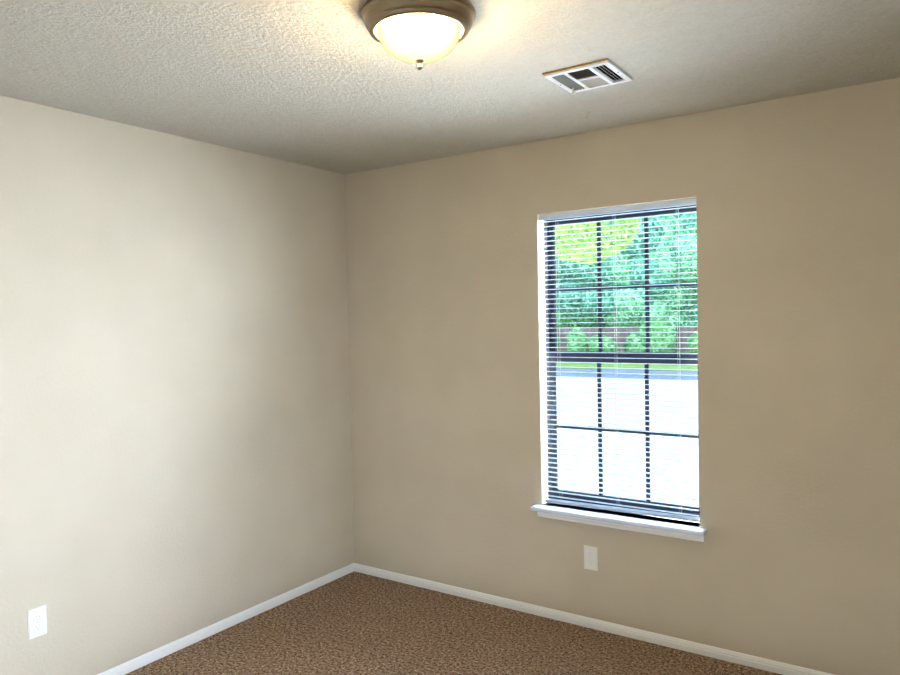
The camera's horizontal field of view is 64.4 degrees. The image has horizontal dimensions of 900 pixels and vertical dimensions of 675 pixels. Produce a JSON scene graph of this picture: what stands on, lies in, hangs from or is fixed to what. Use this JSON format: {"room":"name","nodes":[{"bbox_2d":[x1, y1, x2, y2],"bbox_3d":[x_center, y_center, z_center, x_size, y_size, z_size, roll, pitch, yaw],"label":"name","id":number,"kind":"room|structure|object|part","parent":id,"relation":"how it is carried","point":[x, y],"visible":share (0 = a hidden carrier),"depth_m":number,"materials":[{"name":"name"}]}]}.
{"room":"empty bedroom","nodes":[
{"label":"empty bedroom","id":0,"kind":"room"},
{"bbox_2d":[0,95,353,674],"bbox_3d":[-1.768,0.335,2.852,0.170,2.540,4.190,0,2,34],"label":"wall","id":1,"kind":"structure","parent":0,"point":[175,443],"depth_m":3.31,"materials":[{"name":"paint"}]},
{"bbox_2d":[27,605,46,639],"bbox_3d":[-1.653,1.141,2.861,0.007,0.117,0.072,0,2,34],"label":"outlet","id":2,"kind":"object","parent":1,"relation":"attached to","point":[37,621],"visible":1,"depth_m":2.86,"materials":[{"name":"white plastic"}]},
{"bbox_2d":[97,563,353,674],"bbox_3d":[-1.670,1.480,2.830,0.013,0.047,3.850,0,2,34],"label":"baseboard","id":3,"kind":"structure","parent":1,"relation":"attached to","point":[169,648],"depth_m":3.59,"materials":[{"name":"white paint"}]},
{"bbox_2d":[0,0,899,173],"bbox_3d":[-0.193,-0.999,1.732,4.040,0.120,4.190,0,2,34],"label":"ceiling","id":4,"kind":"structure","parent":0,"point":[332,85],"depth_m":2.54,"materials":[{"name":"white paint"}]},
{"bbox_2d":[361,0,475,69],"bbox_3d":[-0.090,-0.868,2.097,0.336,0.164,0.336,0,2,34],"label":"ceiling light fixture","id":5,"kind":"object","parent":4,"relation":"attached to","point":[419,33],"visible":1,"depth_m":2.01,"materials":[{"name":"white glass"}]},
{"bbox_3d":[-0.090,-0.858,2.097,0.246,0.088,0.246,0,2,34],"label":"lamp shade","id":6,"kind":"part","parent":5,"relation":"part of","materials":[{"name":"white glass"}]},
{"bbox_2d":[542,58,632,94],"bbox_3d":[0.515,-0.959,2.661,0.254,0.034,0.252,0,2,34],"label":"ceiling vent","id":7,"kind":"object","parent":4,"relation":"in","point":[572,80],"visible":1,"depth_m":2.65,"materials":[{"name":"white metal"}]},
{"bbox_2d":[125,571,781,674],"bbox_3d":[-0.143,1.550,1.797,3.700,0.100,3.850,0,2,34],"label":"floor","id":8,"kind":"structure","parent":0,"point":[354,623],"depth_m":3.40,"materials":[{"name":"carpet"}]},
{"bbox_2d":[345,78,899,674],"bbox_3d":[0.961,0.267,3.429,3.700,2.540,0.170,0,2,34],"label":"wall","id":9,"kind":"structure","parent":0,"point":[793,558],"depth_m":3.21,"materials":[{"name":"paint"}]},
{"bbox_2d":[584,545,597,570],"bbox_3d":[0.696,1.091,3.533,0.072,0.117,0.007,0,2,34],"label":"outlet","id":10,"kind":"object","parent":9,"relation":"attached to","point":[590,557],"visible":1,"depth_m":3.53,"materials":[{"name":"white plastic"}]},
{"bbox_2d":[354,563,833,674],"bbox_3d":[0.932,1.415,3.382,3.700,0.047,0.013,0,2,34],"label":"baseboard","id":11,"kind":"structure","parent":9,"relation":"attached to","point":[769,665],"depth_m":3.50,"materials":[{"name":"white paint"}]},
{"bbox_2d":[530,503,706,535],"bbox_3d":[0.803,0.870,3.457,0.863,0.021,0.142,0,2,34],"label":"window sill","id":12,"kind":"structure","parent":9,"relation":"attached to","point":[639,522],"depth_m":3.39,"materials":[{"name":"white paint"}]},
{"bbox_2d":[537,512,704,541],"bbox_3d":[0.798,0.902,3.450,0.835,0.044,0.018,0,2,34],"label":"apron","id":13,"kind":"object","parent":9,"relation":"attached to","point":[628,527],"visible":0.65,"depth_m":3.42,"materials":[{"name":"white paint"}]},
{"bbox_2d":[543,205,699,521],"bbox_3d":[0.837,0.112,3.510,0.794,1.488,0.054,0,2,34],"label":"window","id":14,"kind":"structure","parent":9,"relation":"in","point":[550,331],"depth_m":3.55,"materials":[{"name":"brown metal"}]},
{"bbox_2d":[539,198,699,521],"bbox_3d":[0.808,0.111,3.467,0.794,1.483,0.034,0,2,34],"label":"mini blinds","id":15,"kind":"object","parent":14,"relation":"attached to","point":[630,208],"visible":0.92,"depth_m":3.44,"materials":[{"name":"white plastic"}]},
{"label":"outside","id":16,"kind":"structure","parent":0,"visible":0},
{"bbox_2d":[556,377,698,506],"bbox_3d":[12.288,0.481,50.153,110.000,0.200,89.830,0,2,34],"label":"driveway","id":17,"kind":"structure","parent":16,"point":[671,393],"depth_m":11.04,"materials":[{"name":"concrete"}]},
{"bbox_2d":[555,217,639,264],"bbox_3d":[0.952,-1.713,13.536,5.716,6.578,5.824,0,2,34],"label":"tree","id":18,"kind":"object","parent":17,"relation":"on","point":[622,242],"depth_m":13.63,"materials":[{"name":"green plant"}]},
{"bbox_2d":[556,351,697,370],"bbox_3d":[18.072,0.036,58.684,110.000,0.030,69.200,0,2,34],"label":"lawn","id":19,"kind":"structure","parent":17,"relation":"on","point":[663,366],"depth_m":26.36,"materials":[{"name":"green plant"}]},
{"bbox_2d":[555,242,582,327],"bbox_3d":[7.861,-3.534,46.415,8.451,8.330,8.230,0,2,34],"label":"tree","id":20,"kind":"object","parent":19,"relation":"on","point":[565,322],"depth_m":43.65,"materials":[{"name":"green plant"}]},
{"bbox_2d":[555,216,684,341],"bbox_3d":[10.832,-3.469,43.901,8.762,8.172,8.896,0,2,34],"label":"tree","id":21,"kind":"object","parent":19,"relation":"on","point":[609,298],"depth_m":40.84,"materials":[{"name":"green plant"}]},
{"bbox_2d":[556,327,697,351],"bbox_3d":[6.392,0.084,39.600,52.088,1.300,0.120,0,2,34],"label":"fence","id":22,"kind":"object","parent":19,"relation":"on","point":[680,329],"depth_m":37.77,"materials":[{"name":"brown wood"}]},
{"bbox_2d":[556,317,697,352],"bbox_3d":[4.994,0.219,38.791,24.412,2.517,1.903,0,2,34],"label":"shrubs","id":23,"kind":"object","parent":19,"relation":"on","point":[641,346],"depth_m":35.37,"materials":[{"name":"green plant"}]},
{"bbox_2d":[605,214,696,326],"bbox_3d":[13.797,-3.201,42.229,8.971,8.643,8.155,0,2,34],"label":"tree","id":24,"kind":"object","parent":19,"relation":"on","point":[666,309],"depth_m":40.27,"materials":[{"name":"green plant"}]},
{"bbox_2d":[669,234,697,325],"bbox_3d":[16.948,-3.281,40.469,8.559,7.781,8.918,0,2,34],"label":"tree","id":25,"kind":"object","parent":19,"relation":"on","point":[692,318],"depth_m":39.98,"materials":[{"name":"green plant"}]},
{"bbox_2d":[680,211,696,230],"bbox_3d":[19.460,-3.967,47.397,10.761,10.290,10.515,0,2,34],"label":"tree","id":26,"kind":"object","parent":19,"relation":"on","point":[685,226],"depth_m":44.94,"materials":[{"name":"green plant"}]},
{"bbox_2d":[556,368,697,380],"bbox_3d":[-2.317,1.208,28.613,110.000,0.012,3.500,0,2,34],"label":"street","id":27,"kind":"structure","parent":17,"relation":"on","point":[640,375],"depth_m":23.05,"materials":[{"name":"grey asphalt"}]}
]}

